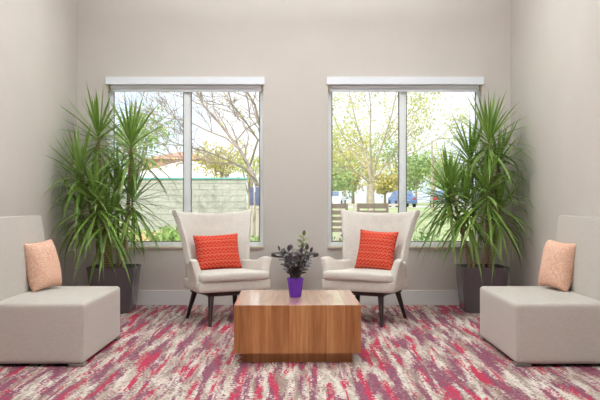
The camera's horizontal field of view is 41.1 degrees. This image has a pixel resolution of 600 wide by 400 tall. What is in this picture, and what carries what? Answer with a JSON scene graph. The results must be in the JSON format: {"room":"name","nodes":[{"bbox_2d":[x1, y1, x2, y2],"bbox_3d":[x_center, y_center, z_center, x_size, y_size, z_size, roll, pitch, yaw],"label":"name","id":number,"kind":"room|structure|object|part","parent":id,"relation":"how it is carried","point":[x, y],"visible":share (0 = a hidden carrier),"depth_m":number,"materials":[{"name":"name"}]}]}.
{"room":"lounge","nodes":[
{"label":"lounge","id":0,"kind":"room"},
{"bbox_2d":[0,0,76,285],"bbox_3d":[-2.544,-0.700,3.540,0.160,3.720,10.600,0,0,0],"label":"wall","id":1,"kind":"structure","parent":0,"point":[38,38],"depth_m":7.57,"materials":[{"name":"paint"}]},
{"bbox_2d":[77,0,510,289],"bbox_3d":[-0.067,-0.700,8.920,5.115,3.720,0.160,0,0,0],"label":"wall","id":2,"kind":"structure","parent":0,"point":[295,45],"depth_m":8.84,"materials":[{"name":"paint"}]},
{"bbox_2d":[110,85,263,248],"bbox_3d":[-1.266,-0.406,8.902,1.732,1.888,0.167,0,0,0],"label":"window","id":3,"kind":"structure","parent":2,"relation":"in","point":[187,96],"depth_m":8.93,"materials":[{"name":"white metal"}]},
{"bbox_2d":[105,77,264,91],"bbox_3d":[-1.266,-1.279,8.865,1.756,0.158,0.120,0,0,0],"label":"roller blind","id":4,"kind":"object","parent":3,"relation":"attached to","point":[115,84],"visible":1,"depth_m":8.81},
{"bbox_2d":[110,85,260,88],"bbox_3d":[-1.266,-1.265,8.885,1.664,0.076,0.076,0,0,0],"label":"rolled shade","id":5,"kind":"object","parent":3,"relation":"attached to","point":[111,86],"depth_m":8.85,"materials":[{"name":"grey fabric"}]},
{"bbox_3d":[-1.266,0.527,8.877,1.732,0.022,0.117,0,0,0],"label":"sill","id":6,"kind":"part","parent":3,"relation":"part of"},
{"bbox_2d":[137,290,458,304],"bbox_3d":[-0.067,1.077,8.832,4.795,0.165,0.016,0,0,0],"label":"baseboard","id":7,"kind":"structure","parent":2,"relation":"attached to","point":[145,297],"depth_m":8.82,"materials":[{"name":"paint"}]},
{"bbox_2d":[328,85,482,248],"bbox_3d":[1.159,-0.406,8.902,1.709,1.888,0.167,0,0,0],"label":"window","id":8,"kind":"structure","parent":2,"relation":"in","point":[402,96],"depth_m":8.93,"materials":[{"name":"white metal"}]},
{"bbox_2d":[330,85,478,88],"bbox_3d":[1.159,-1.265,8.885,1.641,0.076,0.076,0,0,0],"label":"rolled shade","id":9,"kind":"object","parent":8,"relation":"attached to","point":[331,86],"depth_m":8.85,"materials":[{"name":"grey fabric"}]},
{"bbox_2d":[327,77,483,91],"bbox_3d":[1.159,-1.279,8.865,1.733,0.158,0.120,0,0,0],"label":"roller blind","id":10,"kind":"object","parent":8,"relation":"attached to","point":[337,84],"visible":0.9,"depth_m":8.81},
{"bbox_3d":[1.159,0.527,8.877,1.709,0.022,0.117,0,0,0],"label":"sill","id":11,"kind":"part","parent":8,"relation":"part of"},
{"bbox_2d":[0,305,599,399],"bbox_3d":[-0.067,1.220,3.540,5.115,0.120,10.920,0,0,0],"label":"floor","id":12,"kind":"structure","parent":0,"point":[438,352],"depth_m":5.51,"materials":[{"name":"carpet"}]},
{"bbox_2d":[0,216,119,366],"bbox_3d":[-1.910,0.645,6.120,0.820,1.030,1.150,0,0,0],"label":"lounge chair","id":13,"kind":"object","parent":12,"relation":"on","point":[55,325],"visible":0.96,"depth_m":5.63,"materials":[{"name":"fabric"}]},
{"bbox_3d":[-2.212,0.420,6.120,0.217,0.580,1.150,0,0,0],"label":"backrest","id":14,"kind":"part","parent":13,"relation":"part of","materials":[{"name":"fabric"}]},
{"bbox_3d":[-1.897,1.143,6.120,0.565,0.007,1.100,0,0,0],"label":"under panel","id":15,"kind":"part","parent":13,"relation":"part of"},
{"bbox_2d":[24,239,61,291],"bbox_3d":[-2.034,0.515,6.320,0.202,0.400,0.378,0,0,11],"label":"throw pillow","id":16,"kind":"object","parent":13,"relation":"on","point":[42,260],"visible":0.95,"depth_m":6.21,"materials":[{"name":"fabric"}]},
{"bbox_3d":[-1.900,0.923,6.120,0.800,0.434,1.150,0,0,0],"label":"seat","id":17,"kind":"part","parent":13,"relation":"part of","materials":[{"name":"fabric"}]},
{"bbox_3d":[-1.555,1.149,5.605,0.106,0.022,0.106,0,0,0],"label":"leg","id":18,"kind":"part","parent":13,"relation":"part of","materials":[{"name":"grey metal"}]},
{"bbox_2d":[40,83,185,312],"bbox_3d":[-1.776,-0.038,8.080,1.353,2.396,1.430,0,0,0],"label":"potted palm","id":19,"kind":"object","parent":12,"relation":"on","point":[125,276],"visible":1,"depth_m":8.12,"materials":[{"name":"plant"}]},
{"bbox_3d":[-2.027,-0.242,8.026,0.850,1.127,1.228,0,0,0],"label":"crown","id":20,"kind":"part","parent":19,"relation":"part of","materials":[{"name":"green plant"}]},
{"bbox_3d":[-2.087,0.203,8.225,0.731,1.225,1.101,0,0,0],"label":"crown","id":21,"kind":"part","parent":19,"relation":"part of","materials":[{"name":"green plant"}]},
{"bbox_3d":[-1.928,0.115,8.043,1.046,1.356,1.356,0,0,0],"label":"crown","id":22,"kind":"part","parent":19,"relation":"part of","materials":[{"name":"green plant"}]},
{"bbox_3d":[-1.992,-0.602,8.316,0.918,1.268,0.957,0,0,0],"label":"crown","id":23,"kind":"part","parent":19,"relation":"part of","materials":[{"name":"green plant"}]},
{"bbox_3d":[-1.925,0.317,8.011,1.042,1.227,1.105,0,0,0],"label":"crown","id":24,"kind":"part","parent":19,"relation":"part of","materials":[{"name":"green plant"}]},
{"bbox_2d":[86,264,140,312],"bbox_3d":[-1.945,0.924,8.385,0.492,0.472,0.492,0,0,0],"label":"planter","id":25,"kind":"object","parent":19,"relation":"attached to","point":[119,277],"depth_m":8.17,"materials":[{"name":"plastic"}]},
{"bbox_3d":[-1.868,-0.015,8.194,1.139,1.264,1.185,0,0,0],"label":"crown","id":26,"kind":"part","parent":19,"relation":"part of","materials":[{"name":"green plant"}]},
{"bbox_3d":[-1.736,-0.480,8.130,1.227,1.263,1.176,0,0,27],"label":"crown","id":27,"kind":"part","parent":19,"relation":"part of","materials":[{"name":"green plant"}]},
{"bbox_3d":[-1.688,0.120,8.180,1.125,1.247,1.011,0,0,-32],"label":"crown","id":28,"kind":"part","parent":19,"relation":"part of","materials":[{"name":"green plant"}]},
{"bbox_2d":[172,209,271,326],"bbox_3d":[-0.750,0.627,7.718,0.852,1.067,0.745,0,0,-28],"label":"chair","id":29,"kind":"object","parent":12,"relation":"on","point":[253,274],"visible":0.9,"depth_m":7.67,"materials":[{"name":"fabric"}]},
{"bbox_3d":[-1.051,1.007,7.808,0.161,0.306,0.056,0,0,44],"label":"leg","id":30,"kind":"part","parent":29,"relation":"part of","materials":[{"name":"brown wood"}]},
{"bbox_3d":[-0.995,0.683,7.513,0.131,0.281,0.497,0,0,-16],"label":"armrest","id":31,"kind":"part","parent":29,"relation":"part of","materials":[{"name":"fabric"}]},
{"bbox_3d":[-0.818,1.007,7.369,0.057,0.306,0.144,0,0,-7],"label":"leg","id":32,"kind":"part","parent":29,"relation":"part of","materials":[{"name":"brown wood"}]},
{"bbox_3d":[-0.848,0.456,7.899,0.884,0.747,0.344,0,0,-28],"label":"backrest","id":33,"kind":"part","parent":29,"relation":"part of","materials":[{"name":"fabric"}]},
{"bbox_3d":[-0.734,0.872,7.684,0.502,0.040,0.467,0,0,-28],"label":"leg frame","id":34,"kind":"part","parent":29,"relation":"part of","materials":[{"name":"brown wood"}]},
{"bbox_2d":[193,233,241,269],"bbox_3d":[-0.794,0.503,7.718,0.472,0.356,0.196,0,0,-24],"label":"throw pillow","id":35,"kind":"object","parent":29,"relation":"on","point":[218,251],"visible":0.99,"depth_m":7.65,"materials":[{"name":"fabric"}]},
{"bbox_3d":[-0.723,0.800,7.665,0.734,0.102,0.550,0,0,-28],"label":"seat","id":36,"kind":"part","parent":29,"relation":"part of","materials":[{"name":"fabric"}]},
{"bbox_2d":[199,268,268,282],"bbox_3d":[-0.699,0.706,7.619,0.712,0.100,0.520,0,0,-28],"label":"seat cushion","id":37,"kind":"object","parent":29,"relation":"on","point":[229,275],"depth_m":7.43,"materials":[{"name":"fabric"}]},
{"bbox_3d":[-0.659,1.007,8.017,0.056,0.306,0.161,0,0,-10],"label":"leg","id":38,"kind":"part","parent":29,"relation":"part of","materials":[{"name":"brown wood"}]},
{"bbox_3d":[-0.446,0.683,7.805,0.131,0.281,0.497,0,0,-40],"label":"armrest","id":39,"kind":"part","parent":29,"relation":"part of","materials":[{"name":"fabric"}]},
{"bbox_2d":[271,252,318,276],"bbox_3d":[-0.053,0.859,8.420,0.500,0.602,0.500,0,0,0],"label":"side table","id":40,"kind":"object","parent":12,"relation":"on","point":[314,254],"visible":0.22,"depth_m":8.34,"materials":[{"name":"metal"}]},
{"bbox_2d":[234,290,360,361],"bbox_3d":[-0.026,0.952,6.140,0.899,0.417,0.960,0,0,-1],"label":"coffee table","id":41,"kind":"object","parent":12,"relation":"on","point":[270,325],"visible":0.96,"depth_m":5.66,"materials":[{"name":"brown wood"}]},
{"bbox_2d":[275,230,313,296],"bbox_3d":[-0.028,0.486,6.147,0.256,0.513,0.256,0,0,24],"label":"potted plant","id":42,"kind":"object","parent":41,"relation":"on","point":[295,284],"visible":1,"depth_m":6.11,"materials":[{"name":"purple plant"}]},
{"bbox_3d":[-0.036,0.500,6.161,0.239,0.240,0.177,0,0,0],"label":"stem","id":43,"kind":"part","parent":42,"relation":"part of","materials":[{"name":"green plant"}]},
{"bbox_3d":[-0.036,0.670,6.140,0.128,0.146,0.128,0,0,0],"label":"pot","id":44,"kind":"part","parent":42,"relation":"part of","materials":[{"name":"purple ceramic"}]},
{"bbox_2d":[321,209,419,326],"bbox_3d":[0.675,0.627,7.718,0.852,1.067,0.745,0,0,28],"label":"chair","id":45,"kind":"object","parent":12,"relation":"on","point":[342,274],"visible":0.86,"depth_m":7.67,"materials":[{"name":"fabric"}]},
{"bbox_3d":[0.371,0.683,7.805,0.131,0.281,0.497,0,0,40],"label":"armrest","id":46,"kind":"part","parent":45,"relation":"part of","materials":[{"name":"fabric"}]},
{"bbox_2d":[323,268,392,282],"bbox_3d":[0.624,0.706,7.619,0.712,0.100,0.520,0,0,28],"label":"seat cushion","id":47,"kind":"object","parent":45,"relation":"on","point":[330,275],"depth_m":7.43,"materials":[{"name":"fabric"}]},
{"bbox_3d":[0.648,0.800,7.665,0.734,0.102,0.550,0,0,28],"label":"seat","id":48,"kind":"part","parent":45,"relation":"part of","materials":[{"name":"fabric"}]},
{"bbox_3d":[0.659,0.872,7.684,0.502,0.040,0.467,0,0,28],"label":"leg frame","id":49,"kind":"part","parent":45,"relation":"part of","materials":[{"name":"brown wood"}]},
{"bbox_2d":[355,229,398,269],"bbox_3d":[0.738,0.486,7.721,0.420,0.399,0.200,0,0,27],"label":"throw pillow","id":50,"kind":"object","parent":45,"relation":"on","point":[376,250],"visible":0.99,"depth_m":7.65,"materials":[{"name":"red fabric"}]},
{"bbox_3d":[0.773,0.456,7.899,0.884,0.747,0.344,0,0,28],"label":"backrest","id":51,"kind":"part","parent":45,"relation":"part of","materials":[{"name":"fabric"}]},
{"bbox_3d":[0.743,1.007,7.369,0.057,0.306,0.144,0,0,7],"label":"leg","id":52,"kind":"part","parent":45,"relation":"part of","materials":[{"name":"brown wood"}]},
{"bbox_3d":[0.920,0.683,7.513,0.131,0.281,0.497,0,0,16],"label":"armrest","id":53,"kind":"part","parent":45,"relation":"part of","materials":[{"name":"fabric"}]},
{"bbox_3d":[0.976,1.007,7.808,0.161,0.306,0.056,0,0,-44],"label":"leg","id":54,"kind":"part","parent":45,"relation":"part of","materials":[{"name":"brown wood"}]},
{"bbox_2d":[401,88,538,312],"bbox_3d":[1.640,0.002,8.125,1.360,2.316,1.339,0,0,0],"label":"potted palm","id":55,"kind":"object","parent":12,"relation":"on","point":[470,278],"visible":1,"depth_m":8.15,"materials":[{"name":"plant"}]},
{"bbox_3d":[1.524,-0.017,8.132,1.111,1.205,1.050,0,0,-33],"label":"crown","id":56,"kind":"part","parent":55,"relation":"part of","materials":[{"name":"green plant"}]},
{"bbox_3d":[1.591,0.168,8.271,1.100,1.237,0.992,0,0,0],"label":"crown","id":57,"kind":"part","parent":55,"relation":"part of","materials":[{"name":"green plant"}]},
{"bbox_3d":[1.640,0.158,8.130,1.203,1.342,1.223,0,0,0],"label":"crown","id":58,"kind":"part","parent":55,"relation":"part of","materials":[{"name":"green plant"}]},
{"bbox_3d":[1.749,-0.385,8.325,1.127,1.084,0.939,0,0,0],"label":"crown","id":59,"kind":"part","parent":55,"relation":"part of","materials":[{"name":"green plant"}]},
{"bbox_2d":[454,264,508,312],"bbox_3d":[1.900,0.924,8.385,0.492,0.472,0.492,0,0,0],"label":"planter","id":60,"kind":"object","parent":55,"relation":"attached to","point":[468,277],"depth_m":8.17,"materials":[{"name":"plastic"}]},
{"bbox_3d":[1.797,-0.004,8.064,1.043,1.371,1.216,0,0,0],"label":"crown","id":61,"kind":"part","parent":55,"relation":"part of","materials":[{"name":"green plant"}]},
{"bbox_3d":[1.822,-0.540,8.197,0.993,1.231,1.174,0,0,0],"label":"crown","id":62,"kind":"part","parent":55,"relation":"part of","materials":[{"name":"green plant"}]},
{"bbox_3d":[1.873,0.238,8.193,0.892,1.278,1.158,0,0,0],"label":"crown","id":63,"kind":"part","parent":55,"relation":"part of","materials":[{"name":"green plant"}]},
{"bbox_3d":[1.922,-0.305,8.329,0.795,1.172,0.931,0,0,0],"label":"crown","id":64,"kind":"part","parent":55,"relation":"part of","materials":[{"name":"green plant"}]},
{"bbox_2d":[480,216,599,366],"bbox_3d":[1.910,0.645,6.120,0.820,1.030,1.150,0,0,0],"label":"lounge chair","id":65,"kind":"object","parent":12,"relation":"on","point":[532,325],"visible":0.96,"depth_m":5.65,"materials":[{"name":"fabric"}]},
{"bbox_3d":[1.555,1.149,5.605,0.106,0.022,0.106,0,0,0],"label":"leg","id":66,"kind":"part","parent":65,"relation":"part of","materials":[{"name":"grey metal"}]},
{"bbox_3d":[1.900,0.923,6.120,0.800,0.434,1.150,0,0,0],"label":"seat","id":67,"kind":"part","parent":65,"relation":"part of","materials":[{"name":"fabric"}]},
{"bbox_2d":[538,239,575,291],"bbox_3d":[2.034,0.515,6.319,0.194,0.400,0.393,0,0,-21],"label":"throw pillow","id":68,"kind":"object","parent":65,"relation":"on","point":[557,262],"visible":0.99,"depth_m":6.21,"materials":[{"name":"fabric"}]},
{"bbox_3d":[1.897,1.143,6.120,0.565,0.007,1.100,0,0,0],"label":"under panel","id":69,"kind":"part","parent":65,"relation":"part of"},
{"bbox_3d":[2.212,0.420,6.120,0.217,0.580,1.150,0,0,0],"label":"backrest","id":70,"kind":"part","parent":65,"relation":"part of","materials":[{"name":"fabric"}]},
{"bbox_2d":[511,0,599,285],"bbox_3d":[2.411,-0.700,3.540,0.160,3.720,10.600,0,0,0],"label":"wall","id":71,"kind":"structure","parent":0,"point":[555,44],"depth_m":7.45,"materials":[{"name":"paint"}]},
{"label":"outside","id":72,"kind":"structure","parent":0,"visible":0},
{"bbox_2d":[253,203,471,240],"bbox_3d":[0.000,0.960,103.920,150.000,0.600,189.840,0,0,0],"label":"ground","id":73,"kind":"structure","parent":72,"point":[425,222],"depth_m":43.54,"materials":[{"name":"green plant"}]},
{"bbox_2d":[119,222,146,240],"bbox_3d":[-4.426,0.853,19.927,1.253,0.824,0.986,0,0,0],"label":"shrub","id":74,"kind":"object","parent":73,"relation":"on","point":[120,222],"visible":0.07,"depth_m":19.89,"materials":[{"name":"green plant"}]},
{"bbox_2d":[115,103,175,177],"bbox_3d":[-6.933,-1.434,34.221,3.402,5.467,3.500,0,0,0],"label":"leafy tree","id":75,"kind":"object","parent":73,"relation":"on","point":[149,136],"visible":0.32,"depth_m":33.93,"materials":[{"name":"green plant"}]},
{"bbox_2d":[129,231,177,240],"bbox_3d":[-4.141,1.050,21.400,2.000,0.420,0.320,0,0,0],"label":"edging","id":76,"kind":"object","parent":73,"relation":"on","point":[143,234],"visible":0.05,"depth_m":21.26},
{"bbox_2d":[135,225,180,240],"bbox_3d":[-3.185,0.918,19.058,1.289,0.698,0.948,0,0,31],"label":"shrub","id":77,"kind":"object","parent":73,"relation":"on","point":[171,234],"visible":0.41,"depth_m":18.97,"materials":[{"name":"green plant"}]},
{"bbox_2d":[143,152,210,170],"bbox_3d":[-11.895,-2.107,81.850,7.410,5.535,7.700,0,0,0],"label":"house","id":78,"kind":"structure","parent":73,"relation":"on","point":[176,153],"depth_m":78.30,"materials":[{"name":"brown"}]},
{"bbox_2d":[125,161,235,177],"bbox_3d":[-6.100,-0.460,43.850,6.000,3.280,7.700,0,0,0],"label":"house","id":79,"kind":"structure","parent":73,"relation":"on","point":[179,173],"depth_m":41.06,"materials":[{"name":"white wood"}]},
{"bbox_2d":[115,178,246,230],"bbox_3d":[-4.777,0.265,26.125,6.105,1.990,0.330,0,0,0],"label":"wall","id":80,"kind":"structure","parent":73,"relation":"on","point":[209,195],"depth_m":26.00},
{"bbox_2d":[115,92,258,235],"bbox_3d":[-3.256,-2.268,21.120,6.829,7.257,5.888,0,0,21],"label":"bare tree","id":81,"kind":"object","parent":73,"relation":"on","point":[236,112],"visible":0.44,"depth_m":21.01,"materials":[{"name":"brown plant"}]},
{"bbox_2d":[192,138,253,177],"bbox_3d":[-2.904,-0.505,29.482,2.327,3.629,2.458,0,0,0],"label":"tree","id":82,"kind":"object","parent":73,"relation":"on","point":[217,168],"visible":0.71,"depth_m":29.31,"materials":[{"name":"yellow plant"}]},
{"bbox_2d":[229,151,258,209],"bbox_3d":[-2.161,-0.458,35.034,2.210,3.500,2.108,0,0,0],"label":"tree","id":83,"kind":"object","parent":73,"relation":"on","point":[249,179],"visible":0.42,"depth_m":34.88,"materials":[{"name":"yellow plant"}]},
{"bbox_2d":[249,187,253,238],"bbox_3d":[-1.031,0.495,17.000,0.090,1.530,0.090,0,0,0],"label":"post","id":84,"kind":"object","parent":73,"relation":"on","point":[251,189],"visible":0.76,"depth_m":16.96,"materials":[{"name":"brown wood"}]},
{"bbox_2d":[250,231,258,240],"bbox_3d":[-0.727,0.853,13.503,0.780,0.821,0.526,0,0,0],"label":"shrub","id":85,"kind":"object","parent":73,"relation":"on","point":[254,238],"visible":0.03,"depth_m":13.42,"materials":[{"name":"green plant"}]},
{"bbox_2d":[255,187,258,239],"bbox_3d":[-0.903,0.495,17.000,0.090,1.530,0.090,0,0,0],"label":"post","id":86,"kind":"object","parent":73,"relation":"on","point":[256,188],"visible":0.52,"depth_m":16.95,"materials":[{"name":"brown wood"}]},
{"bbox_2d":[256,207,258,239],"bbox_3d":[-0.743,0.695,15.000,0.150,1.130,0.150,0,0,0],"label":"wooden post","id":87,"kind":"object","parent":73,"relation":"on","point":[257,208],"visible":0.3,"depth_m":14.94,"materials":[{"name":"beige wood"}]},
{"bbox_2d":[332,154,363,200],"bbox_3d":[3.971,-2.268,92.250,6.641,5.956,6.559,0,0,0],"label":"street tree","id":88,"kind":"object","parent":73,"relation":"on","point":[334,188],"visible":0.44,"depth_m":90.83,"materials":[{"name":"green plant"}]},
{"bbox_2d":[332,128,369,196],"bbox_3d":[5.982,-4.865,112.001,8.164,11.149,8.333,0,0,0],"label":"street tree","id":89,"kind":"object","parent":73,"relation":"on","point":[355,148],"visible":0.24,"depth_m":110.68,"materials":[{"name":"green plant"}]},
{"bbox_2d":[332,151,381,203],"bbox_3d":[6.750,-2.796,98.131,6.926,7.011,6.192,0,0,0],"label":"street tree","id":90,"kind":"object","parent":73,"relation":"on","point":[356,176],"visible":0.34,"depth_m":97.83,"materials":[{"name":"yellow plant"}]},
{"bbox_2d":[332,204,397,240],"bbox_3d":[1.654,0.680,21.000,2.152,1.160,0.120,0,0,0],"label":"railing","id":91,"kind":"object","parent":73,"relation":"on","point":[353,205],"visible":0.08,"depth_m":20.95,"materials":[{"name":"brown wood"}]},
{"bbox_3d":[1.044,0.710,21.000,0.100,1.100,0.100,0,0,0],"label":"post","id":92,"kind":"part","parent":91,"relation":"part of","materials":[{"name":"brown wood"}]},
{"bbox_3d":[1.654,0.130,21.000,2.152,0.060,0.120,0,0,0],"label":"rail","id":93,"kind":"part","parent":91,"relation":"part of","materials":[{"name":"brown wood"}]},
{"bbox_2d":[347,126,394,202],"bbox_3d":[11.219,-5.481,127.894,8.531,12.383,9.294,0,0,0],"label":"street tree","id":94,"kind":"object","parent":73,"relation":"on","point":[378,149],"visible":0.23,"depth_m":128.00,"materials":[{"name":"green plant"}]},
{"bbox_2d":[366,162,407,202],"bbox_3d":[9.788,-1.774,89.966,5.009,4.969,5.213,0,0,0],"label":"street tree","id":95,"kind":"object","parent":73,"relation":"on","point":[382,185],"visible":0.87,"depth_m":88.81,"materials":[{"name":"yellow plant"}]},
{"bbox_2d":[368,134,420,197],"bbox_3d":[13.574,-4.524,113.701,7.960,10.468,7.732,0,0,0],"label":"street tree","id":96,"kind":"object","parent":73,"relation":"on","point":[391,149],"visible":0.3,"depth_m":113.69,"materials":[{"name":"green plant"}]},
{"bbox_2d":[332,92,474,209],"bbox_3d":[4.011,-3.893,45.021,10.429,10.160,9.210,0,0,-12],"label":"tree","id":97,"kind":"object","parent":73,"relation":"on","point":[335,138],"visible":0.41,"depth_m":44.64,"materials":[{"name":"green plant"}]},
{"bbox_2d":[393,149,435,204],"bbox_3d":[14.738,-2.942,102.036,5.753,7.304,6.184,0,0,0],"label":"street tree","id":98,"kind":"object","parent":73,"relation":"on","point":[419,172],"visible":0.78,"depth_m":101.40,"materials":[{"name":"green plant"}]},
{"bbox_2d":[409,144,459,189],"bbox_3d":[21.221,-4.258,130.168,8.513,9.936,9.700,0,0,0],"label":"street tree","id":99,"kind":"object","parent":73,"relation":"on","point":[435,153],"visible":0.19,"depth_m":129.70,"materials":[{"name":"green plant"}]},
{"bbox_2d":[431,137,451,209],"bbox_3d":[10.605,-1.992,60.000,1.590,5.520,0.240,0,0,0],"label":"street lamp","id":100,"kind":"object","parent":73,"relation":"on","point":[442,137],"visible":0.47,"depth_m":59.95,"materials":[{"name":"grey metal"}]},
{"bbox_2d":[427,159,473,203],"bbox_3d":[16.901,-1.913,88.257,6.260,5.247,6.642,0,0,0],"label":"street tree","id":101,"kind":"object","parent":73,"relation":"on","point":[435,167],"visible":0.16,"depth_m":87.17,"materials":[{"name":"green plant"}]},
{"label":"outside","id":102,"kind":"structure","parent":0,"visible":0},
{"bbox_3d":[3.350,1.272,16.040,6.300,0.055,8.600,0,0,0],"label":"patio","id":103,"kind":"object","parent":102,"visible":0},
{"bbox_2d":[332,203,347,231],"bbox_3d":[0.551,0.652,14.012,0.570,1.185,0.555,0,0,0],"label":"garden chair","id":104,"kind":"object","parent":103,"relation":"on","point":[334,205],"visible":0.09,"depth_m":13.75,"materials":[{"name":"brown wood"}]},
{"bbox_2d":[357,203,388,212],"bbox_3d":[1.251,0.652,14.012,0.570,1.185,0.555,0,0,0],"label":"garden chair","id":105,"kind":"object","parent":103,"relation":"on","point":[361,205],"visible":0.12,"depth_m":13.75,"materials":[{"name":"brown wood"}]},
{"bbox_2d":[413,226,448,240],"bbox_3d":[1.839,0.807,12.210,0.904,0.913,0.602,0,0,0],"label":"shrub","id":106,"kind":"object","parent":103,"relation":"on","point":[423,237],"visible":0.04,"depth_m":12.19,"materials":[{"name":"green plant"}]},
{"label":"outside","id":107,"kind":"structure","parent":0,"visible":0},
{"bbox_2d":[253,206,469,206],"bbox_3d":[7.500,0.675,77.840,135.000,0.070,14.000,0,0,0],"label":"street","id":108,"kind":"structure","parent":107,"point":[253,206],"depth_m":78.78,"materials":[{"name":"grey asphalt"}]},
{"bbox_2d":[332,191,345,202],"bbox_3d":[3.145,-0.090,74.000,1.800,1.460,4.400,0,0,10],"label":"car","id":109,"kind":"object","parent":108,"relation":"on","point":[337,196],"visible":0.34,"depth_m":72.81,"materials":[{"name":"white paint"}]},
{"bbox_2d":[388,191,416,206],"bbox_3d":[9.307,-0.090,73.000,1.800,1.460,4.400,0,0,-6],"label":"car","id":110,"kind":"object","parent":108,"relation":"on","point":[393,199],"visible":0.57,"depth_m":71.77,"materials":[{"name":"blue paint"}]},
{"bbox_2d":[430,191,452,206],"bbox_3d":[12.690,-0.090,72.000,1.800,1.460,4.400,0,0,6],"label":"car","id":111,"kind":"object","parent":108,"relation":"on","point":[441,194],"visible":0.29,"depth_m":69.97,"materials":[{"name":"paint"}]}
]}

